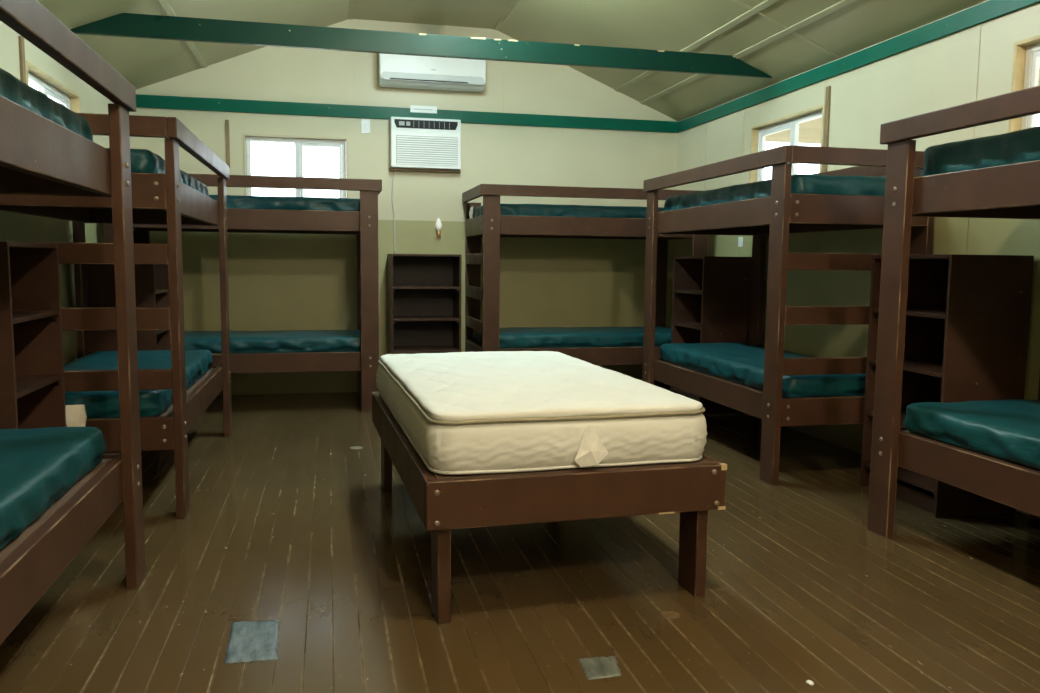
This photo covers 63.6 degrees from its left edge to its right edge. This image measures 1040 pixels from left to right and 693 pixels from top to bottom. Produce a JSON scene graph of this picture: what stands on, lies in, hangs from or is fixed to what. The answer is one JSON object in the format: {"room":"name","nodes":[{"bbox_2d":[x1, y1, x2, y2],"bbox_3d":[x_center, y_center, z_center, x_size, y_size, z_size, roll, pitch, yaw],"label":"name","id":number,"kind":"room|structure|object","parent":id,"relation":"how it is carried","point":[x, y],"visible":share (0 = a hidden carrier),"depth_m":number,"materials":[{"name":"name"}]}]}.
{"room":"dormitory","nodes":[
{"label":"dormitory","id":0,"kind":"room"},
{"bbox_2d":[0,21,113,364],"bbox_3d":[-2.363,-0.368,2.651,0.100,2.587,9.564,-1,6,-13],"label":"wall","id":1,"kind":"structure","parent":0,"point":[14,227],"depth_m":5.28,"materials":[{"name":"beige paint"}]},
{"bbox_2d":[18,36,25,83],"bbox_3d":[-2.786,-1.322,4.724,0.016,0.815,0.045,-1,6,-13],"label":"trim","id":2,"kind":"structure","parent":1,"relation":"attached to","point":[21,39],"depth_m":4.68,"materials":[{"name":"brown wood"}]},
{"bbox_2d":[26,60,79,112],"bbox_3d":[-2.972,-1.268,5.308,0.112,0.825,1.050,-1,6,-13],"label":"window","id":3,"kind":"structure","parent":1,"relation":"in","point":[45,83],"depth_m":5.35,"materials":[{"name":"beige wood"}]},
{"bbox_2d":[129,19,677,394],"bbox_3d":[-0.918,-1.264,7.767,5.206,3.363,0.100,-1,6,-13],"label":"wall","id":4,"kind":"structure","parent":0,"point":[277,281],"depth_m":7.68,"materials":[{"name":"beige paint"}]},
{"bbox_2d":[225,120,229,167],"bbox_3d":[-2.536,-1.758,7.286,0.030,0.410,0.014,-1,6,-13],"label":"trim","id":5,"kind":"structure","parent":4,"relation":"attached to","point":[226,121],"depth_m":7.28,"materials":[{"name":"brown wood"}]},
{"bbox_2d":[243,133,348,197],"bbox_3d":[-1.990,-1.468,7.494,0.897,0.802,0.112,-1,6,-13],"label":"window","id":6,"kind":"structure","parent":4,"relation":"in","point":[341,143],"depth_m":7.48,"materials":[{"name":"white plastic"}]},
{"bbox_2d":[353,21,356,104],"bbox_3d":[-1.465,-2.514,7.458,0.024,0.726,0.004,-1,6,-13],"label":"trim","id":7,"kind":"structure","parent":4,"relation":"attached to","point":[354,22],"depth_m":7.47,"materials":[{"name":"beige paint"}]},
{"bbox_2d":[361,119,369,133],"bbox_3d":[-1.385,-1.975,7.527,0.080,0.126,0.013,-1,6,-13],"label":"wall plate","id":8,"kind":"object","parent":4,"relation":"attached to","point":[365,123],"visible":1,"depth_m":7.53,"materials":[{"name":"white plastic"}]},
{"bbox_2d":[136,94,676,132],"bbox_3d":[-0.896,-2.104,7.622,5.006,0.106,0.020,-1,6,-13],"label":"trim","id":9,"kind":"structure","parent":4,"relation":"attached to","point":[142,101],"depth_m":7.54,"materials":[{"name":"green paint"}]},
{"bbox_2d":[410,105,436,112],"bbox_3d":[-0.873,-2.150,7.610,0.242,0.062,0.004,-1,6,-13],"label":"wall sign","id":10,"kind":"object","parent":4,"relation":"attached to","point":[413,108],"visible":1,"depth_m":7.61,"materials":[{"name":"white plastic"}]},
{"bbox_2d":[389,168,460,172],"bbox_3d":[-0.865,-1.607,7.666,0.650,0.022,0.050,-1,6,-13],"label":"wooden sill","id":11,"kind":"structure","parent":4,"relation":"attached to","point":[390,169],"depth_m":7.65,"materials":[{"name":"brown wood"}]},
{"bbox_2d":[390,116,460,251],"bbox_3d":[-0.859,-1.458,7.644,0.628,1.202,0.124,-1,6,-13],"label":"window air conditioner","id":12,"kind":"object","parent":4,"relation":"attached to","point":[415,143],"visible":1,"depth_m":7.55,"materials":[{"name":"white plastic"}]},
{"bbox_2d":[396,135,457,165],"bbox_3d":[-0.837,-1.764,7.562,0.553,0.256,0.001,-1,6,-13],"label":"grille","id":13,"kind":"object","parent":12,"relation":"attached to","point":[411,150],"depth_m":7.56,"materials":[{"name":"grey plastic"}]},
{"bbox_2d":[378,53,485,91],"bbox_3d":[-0.785,-2.489,7.508,0.938,0.350,0.212,-1,6,-13],"label":"air conditioner","id":14,"kind":"object","parent":4,"relation":"attached to","point":[396,71],"visible":0.9,"depth_m":7.43,"materials":[{"name":"white plastic"}]},
{"bbox_2d":[435,218,441,238],"bbox_3d":[-0.751,-1.091,7.738,0.068,0.188,0.064,-1,6,-13],"label":"night light","id":15,"kind":"object","parent":4,"relation":"attached to","point":[438,225],"visible":1,"depth_m":7.72,"materials":[{"name":"white plastic"}]},
{"bbox_2d":[503,36,506,112],"bbox_3d":[-0.139,-2.511,7.761,0.024,0.687,0.004,-1,6,-13],"label":"trim","id":16,"kind":"structure","parent":4,"relation":"attached to","point":[505,38],"depth_m":7.77,"materials":[{"name":"beige paint"}]},
{"bbox_2d":[37,0,986,121],"bbox_3d":[0.143,-2.022,3.051,5.606,0.919,9.564,-1,6,-13],"label":"ceiling","id":17,"kind":"structure","parent":0,"point":[666,25],"depth_m":6.27,"materials":[{"name":"paint"}]},
{"bbox_2d":[158,0,207,67],"bbox_3d":[-1.659,-1.919,2.650,0.043,0.022,9.364,-1,6,-13],"label":"trim","id":18,"kind":"structure","parent":17,"relation":"attached to","point":[164,3],"depth_m":6.40,"materials":[{"name":"paint"}]},
{"bbox_2d":[348,0,353,19],"bbox_3d":[-0.464,-2.417,2.871,0.040,0.007,9.364,-1,6,-13],"label":"trim","id":19,"kind":"structure","parent":17,"relation":"attached to","point":[351,2],"depth_m":7.11,"materials":[{"name":"paint"}]},
{"bbox_2d":[70,13,772,77],"bbox_3d":[-0.476,-2.064,5.780,4.868,0.141,0.041,-1,6,-13],"label":"tie beam","id":20,"kind":"structure","parent":17,"relation":"attached to","point":[132,25],"depth_m":5.70,"materials":[{"name":"green paint"}]},
{"bbox_2d":[493,0,518,29],"bbox_3d":[0.809,-2.433,3.161,0.040,0.007,9.364,-1,6,-13],"label":"trim","id":21,"kind":"structure","parent":17,"relation":"attached to","point":[514,2],"depth_m":7.21,"materials":[{"name":"paint"}]},
{"bbox_2d":[615,0,778,91],"bbox_3d":[1.960,-1.965,3.473,0.043,0.022,9.364,-1,6,-13],"label":"trim","id":22,"kind":"structure","parent":17,"relation":"attached to","point":[766,3],"depth_m":5.93,"materials":[{"name":"paint"}]},
{"bbox_2d":[640,0,856,104],"bbox_3d":[2.209,-1.864,3.540,0.043,0.022,9.364,-1,6,-13],"label":"trim","id":23,"kind":"structure","parent":17,"relation":"attached to","point":[843,3],"depth_m":5.69,"materials":[{"name":"paint"}]},
{"bbox_2d":[732,0,838,57],"bbox_3d":[1.264,-2.272,5.362,1.751,0.719,0.036,-1,6,-13],"label":"trim","id":24,"kind":"structure","parent":17,"relation":"attached to","point":[735,1],"depth_m":5.49,"materials":[{"name":"paint"}]},
{"bbox_2d":[0,385,1039,692],"bbox_3d":[0.113,0.916,3.351,5.206,0.060,9.564,-1,6,-13],"label":"floor","id":25,"kind":"structure","parent":0,"point":[291,524],"depth_m":3.13,"materials":[{"name":"brown wood"}]},
{"bbox_2d":[0,241,65,428],"bbox_3d":[-2.179,0.221,3.376,0.470,1.272,0.600,-1,6,-13],"label":"shelf unit","id":26,"kind":"object","parent":25,"relation":"on","point":[32,387],"visible":0.49,"depth_m":3.64,"materials":[{"name":"brown wood"}]},
{"bbox_2d":[0,0,144,644],"bbox_3d":[-1.672,0.071,2.083,0.972,1.842,2.055,-1,6,-13],"label":"bunk bed","id":27,"kind":"object","parent":25,"relation":"on","point":[39,155],"visible":0.96,"depth_m":2.63,"materials":[{"name":"brown paint"}]},
{"bbox_2d":[0,68,92,140],"bbox_3d":[-1.662,-0.640,2.008,0.763,0.170,1.914,-1,6,-13],"label":"mattress","id":28,"kind":"object","parent":27,"relation":"on","point":[12,88],"visible":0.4,"depth_m":2.46,"materials":[{"name":"teal plastic"}]},
{"bbox_2d":[0,427,106,549],"bbox_3d":[-1.682,0.448,2.121,0.771,0.138,1.918,-1,6,-13],"label":"mattress","id":29,"kind":"object","parent":27,"relation":"on","point":[38,466],"visible":1,"depth_m":2.57,"materials":[{"name":"teal plastic"}]},
{"bbox_2d":[0,113,231,518],"bbox_3d":[-2.240,-0.203,4.718,0.972,1.842,2.055,-1,6,-13],"label":"bunk bed","id":30,"kind":"object","parent":25,"relation":"on","point":[157,198],"visible":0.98,"depth_m":3.86,"materials":[{"name":"wood"}]},
{"bbox_2d":[66,405,86,426],"bbox_3d":[-2.004,0.319,3.789,0.088,0.109,0.017,-1,6,-18],"label":"paper note","id":31,"kind":"object","parent":30,"relation":"attached to","point":[76,416],"visible":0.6,"depth_m":3.79,"materials":[{"name":"beige paper"}]},
{"bbox_2d":[64,350,212,417],"bbox_3d":[-2.250,0.174,4.754,0.768,0.138,1.922,-1,6,-13],"label":"mattress","id":32,"kind":"object","parent":30,"relation":"on","point":[98,404],"visible":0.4,"depth_m":4.66,"materials":[{"name":"teal plastic"}]},
{"bbox_2d":[107,148,208,196],"bbox_3d":[-2.234,-0.914,4.642,0.763,0.170,1.914,-1,6,-13],"label":"mattress","id":33,"kind":"object","parent":30,"relation":"on","point":[142,160],"visible":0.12,"depth_m":3.85,"materials":[{"name":"teal plastic"}]},
{"bbox_2d":[86,264,170,353],"bbox_3d":[-2.787,-0.052,5.987,0.460,1.272,0.550,-1,6,-13],"label":"shelf unit","id":34,"kind":"object","parent":25,"relation":"on","point":[151,281],"visible":0.16,"depth_m":5.71,"materials":[{"name":"brown wood"}]},
{"bbox_2d":[103,173,381,412],"bbox_3d":[-2.196,-0.423,6.885,2.055,1.842,0.972,-1,6,-13],"label":"bunk bed","id":35,"kind":"object","parent":25,"relation":"on","point":[363,223],"visible":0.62,"depth_m":6.58,"materials":[{"name":"brown paint"}]},
{"bbox_2d":[184,330,360,353],"bbox_3d":[-2.202,-0.047,6.930,1.922,0.138,0.768,-1,6,-13],"label":"mattress","id":36,"kind":"object","parent":35,"relation":"on","point":[278,341],"visible":0.61,"depth_m":6.67,"materials":[{"name":"teal plastic"}]},
{"bbox_2d":[209,195,359,210],"bbox_3d":[-2.187,-1.132,6.814,1.920,0.164,0.761,-1,6,-13],"label":"mattress","id":37,"kind":"object","parent":35,"relation":"on","point":[232,201],"visible":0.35,"depth_m":6.54,"materials":[{"name":"teal plastic"}]},
{"bbox_2d":[224,620,279,663],"bbox_3d":[-0.854,0.941,2.693,0.168,0.004,0.309,-1,6,-13],"label":"tape patch","id":38,"kind":"object","parent":25,"relation":"on","point":[249,641],"visible":1,"depth_m":2.67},
{"bbox_2d":[350,446,362,448],"bbox_3d":[-1.066,0.658,5.456,0.084,0.002,0.084,-1,6,-13],"label":"plug","id":39,"kind":"object","parent":25,"relation":"on","point":[353,447],"visible":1,"depth_m":5.46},
{"bbox_2d":[388,254,461,353],"bbox_3d":[-0.870,-0.198,7.617,0.620,1.272,0.400,-1,6,-13],"label":"shelf unit","id":40,"kind":"object","parent":25,"relation":"on","point":[424,293],"visible":0.62,"depth_m":7.75,"materials":[{"name":"brown wood"}]},
{"bbox_2d":[372,392,726,623],"bbox_3d":[-0.036,0.585,3.819,1.083,0.503,1.945,-1,6,-15],"label":"platform bed","id":41,"kind":"object","parent":25,"relation":"on","point":[443,503],"visible":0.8,"depth_m":2.90,"materials":[{"name":"brown paint"}]},
{"bbox_2d":[376,351,707,474],"bbox_3d":[-0.037,0.220,3.768,1.054,0.233,1.901,-1,6,-15],"label":"mattress","id":42,"kind":"object","parent":41,"relation":"on","point":[485,412],"visible":1,"depth_m":2.97,"materials":[{"name":"white fabric"}]},
{"bbox_2d":[380,351,702,420],"bbox_3d":[-0.039,0.128,3.769,1.007,0.050,1.840,-1,6,-15],"label":"topper","id":43,"kind":"object","parent":42,"relation":"on","point":[487,385],"depth_m":3.26,"materials":[{"name":"white fabric"}]},
{"bbox_2d":[462,184,707,385],"bbox_3d":[0.564,-0.469,7.615,2.055,1.842,0.972,-1,6,-13],"label":"bunk bed","id":44,"kind":"object","parent":25,"relation":"on","point":[491,225],"visible":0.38,"depth_m":7.13,"materials":[{"name":"wood"}]},
{"bbox_2d":[469,206,472,218],"bbox_3d":[-0.427,-1.175,7.365,0.017,0.104,0.129,-1,6,-13],"label":"tag","id":45,"kind":"object","parent":44,"relation":"attached to","point":[471,208],"visible":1,"depth_m":7.36,"materials":[{"name":"paper"}]},
{"bbox_2d":[474,203,664,218],"bbox_3d":[0.568,-1.177,7.543,1.920,0.164,0.761,-1,6,-13],"label":"mattress","id":46,"kind":"object","parent":44,"relation":"on","point":[505,209],"visible":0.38,"depth_m":7.16,"materials":[{"name":"teal plastic"}]},
{"bbox_2d":[472,326,671,347],"bbox_3d":[0.564,-0.093,7.661,1.918,0.138,0.771,-1,6,-13],"label":"mattress","id":47,"kind":"object","parent":44,"relation":"on","point":[509,337],"visible":0.81,"depth_m":7.33,"materials":[{"name":"teal plastic"}]},
{"bbox_2d":[579,656,621,679],"bbox_3d":[0.248,0.968,2.539,0.130,0.004,0.134,-1,6,-13],"label":"tape patch","id":48,"kind":"object","parent":25,"relation":"on","point":[593,667],"visible":1,"depth_m":2.53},
{"bbox_2d":[660,610,679,618],"bbox_3d":[0.521,0.933,2.921,0.068,0.002,0.068,-1,6,-13],"label":"plug","id":49,"kind":"object","parent":25,"relation":"on","point":[668,614],"visible":1,"depth_m":2.92,"materials":[{"name":"brown wood"}]},
{"bbox_2d":[670,256,751,414],"bbox_3d":[1.588,-0.114,7.043,0.420,1.272,0.600,-1,6,-13],"label":"shelf unit","id":50,"kind":"object","parent":25,"relation":"on","point":[711,304],"visible":0.66,"depth_m":6.76,"materials":[{"name":"brown wood"}]},
{"bbox_2d":[642,145,933,485],"bbox_3d":[1.633,-0.254,5.610,0.972,1.842,2.055,-1,6,-13],"label":"bunk bed","id":51,"kind":"object","parent":25,"relation":"on","point":[783,213],"visible":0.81,"depth_m":4.66,"materials":[{"name":"wood"}]},
{"bbox_2d":[660,343,865,397],"bbox_3d":[1.636,0.123,5.649,0.771,0.138,1.918,-1,6,-13],"label":"mattress","id":52,"kind":"object","parent":51,"relation":"on","point":[742,363],"visible":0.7,"depth_m":5.32,"materials":[{"name":"teal plastic"}]},
{"bbox_2d":[664,174,885,210],"bbox_3d":[1.639,-0.965,5.535,0.763,0.170,1.914,-1,6,-13],"label":"mattress","id":53,"kind":"object","parent":51,"relation":"on","point":[800,183],"visible":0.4,"depth_m":4.65,"materials":[{"name":"teal plastic"}]},
{"bbox_2d":[806,680,813,685],"bbox_3d":[0.845,0.979,2.445,0.021,0.013,0.021,-3,7,-29],"label":"paper scrap","id":54,"kind":"object","parent":25,"relation":"on","point":[809,682],"visible":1,"depth_m":2.44,"materials":[{"name":"white paper"}]},
{"bbox_2d":[860,254,1033,517],"bbox_3d":[2.182,0.167,4.352,0.460,1.272,0.600,-1,6,-13],"label":"shelf unit","id":55,"kind":"object","parent":25,"relation":"on","point":[968,316],"visible":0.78,"depth_m":4.08,"materials":[{"name":"brown wood"}]},
{"bbox_2d":[867,85,1039,538],"bbox_3d":[2.292,0.026,2.932,0.972,1.842,2.055,-1,6,-13],"label":"bunk bed","id":56,"kind":"object","parent":25,"relation":"on","point":[1009,191],"visible":0.89,"depth_m":3.58,"materials":[{"name":"wood"}]},
{"bbox_2d":[904,399,1039,469],"bbox_3d":[2.293,0.402,2.978,0.768,0.138,1.922,-1,6,-13],"label":"mattress","id":57,"kind":"object","parent":56,"relation":"on","point":[1008,429],"visible":1,"depth_m":3.44,"materials":[{"name":"teal plastic"}]},
{"bbox_2d":[920,126,1039,176],"bbox_3d":[2.299,-0.697,2.856,0.751,0.193,1.915,-1,6,-13],"label":"mattress","id":58,"kind":"object","parent":56,"relation":"on","point":[1023,145],"visible":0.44,"depth_m":3.30,"materials":[{"name":"teal plastic"}]},
{"bbox_2d":[674,0,1039,515],"bbox_3d":[2.616,-0.432,3.782,0.100,2.587,9.564,-1,6,-13],"label":"wall","id":59,"kind":"structure","parent":0,"point":[938,74],"depth_m":5.33,"materials":[{"name":"beige paint"}]},
{"bbox_2d":[704,123,706,190],"bbox_3d":[1.674,-1.383,7.637,0.004,1.279,0.020,-1,6,-13],"label":"trim","id":60,"kind":"structure","parent":59,"relation":"attached to","point":[706,123],"depth_m":7.59,"materials":[{"name":"beige paint"}]},
{"bbox_2d":[738,237,742,246],"bbox_3d":[1.828,-0.869,6.968,0.013,0.082,0.072,-1,6,-13],"label":"light switch","id":61,"kind":"object","parent":59,"relation":"attached to","point":[740,239],"visible":1,"depth_m":6.96,"materials":[{"name":"white plastic"}]},
{"bbox_2d":[738,109,744,256],"bbox_3d":[1.831,-1.312,6.952,0.004,1.279,0.020,-1,6,-13],"label":"trim","id":62,"kind":"structure","parent":59,"relation":"attached to","point":[743,109],"depth_m":6.91,"materials":[{"name":"beige paint"}]},
{"bbox_2d":[749,104,824,182],"bbox_3d":[2.022,-1.314,6.321,0.112,0.815,1.030,-1,6,-13],"label":"window","id":63,"kind":"structure","parent":59,"relation":"in","point":[758,132],"depth_m":6.38,"materials":[{"name":"beige wood"}]},
{"bbox_2d":[816,80,825,252],"bbox_3d":[2.087,-1.195,5.833,0.004,1.279,0.020,-1,6,-13],"label":"trim","id":64,"kind":"structure","parent":59,"relation":"attached to","point":[824,80],"depth_m":5.80,"materials":[{"name":"beige wood"}]},
{"bbox_2d":[822,86,830,171],"bbox_3d":[2.096,-1.370,5.754,0.016,0.804,0.040,-1,6,-13],"label":"trim","id":65,"kind":"structure","parent":59,"relation":"attached to","point":[828,88],"depth_m":5.73,"materials":[{"name":"brown wood"}]},
{"bbox_2d":[677,0,1039,132],"bbox_3d":[2.571,-1.657,3.634,0.022,0.096,9.343,-1,6,-13],"label":"trim","id":66,"kind":"structure","parent":59,"relation":"attached to","point":[989,10],"depth_m":5.20,"materials":[{"name":"green paint"}]},
{"bbox_2d":[963,24,980,254],"bbox_3d":[2.400,-1.052,4.460,0.004,1.279,0.020,-1,6,-13],"label":"trim","id":67,"kind":"structure","parent":59,"relation":"attached to","point":[979,25],"depth_m":4.43,"materials":[{"name":"beige wood"}]},
{"bbox_2d":[1008,35,1039,132],"bbox_3d":[2.615,-1.048,3.724,0.112,0.825,1.036,-1,6,-13],"label":"window","id":68,"kind":"structure","parent":59,"relation":"in","point":[1026,54],"depth_m":4.17,"materials":[{"name":"beige wood"}]},
{"bbox_3d":[0.269,1.028,7.902,64.000,0.200,65.000,-1,6,-13],"label":"ground","id":69,"kind":"structure","parent":0,"visible":0},
{"bbox_2d":[765,68,1039,143],"bbox_3d":[3.683,-0.281,4.421,2.220,3.180,11.000,-1,6,-13],"label":"porch roof","id":70,"kind":"structure","parent":69,"relation":"on","point":[809,131],"depth_m":9.13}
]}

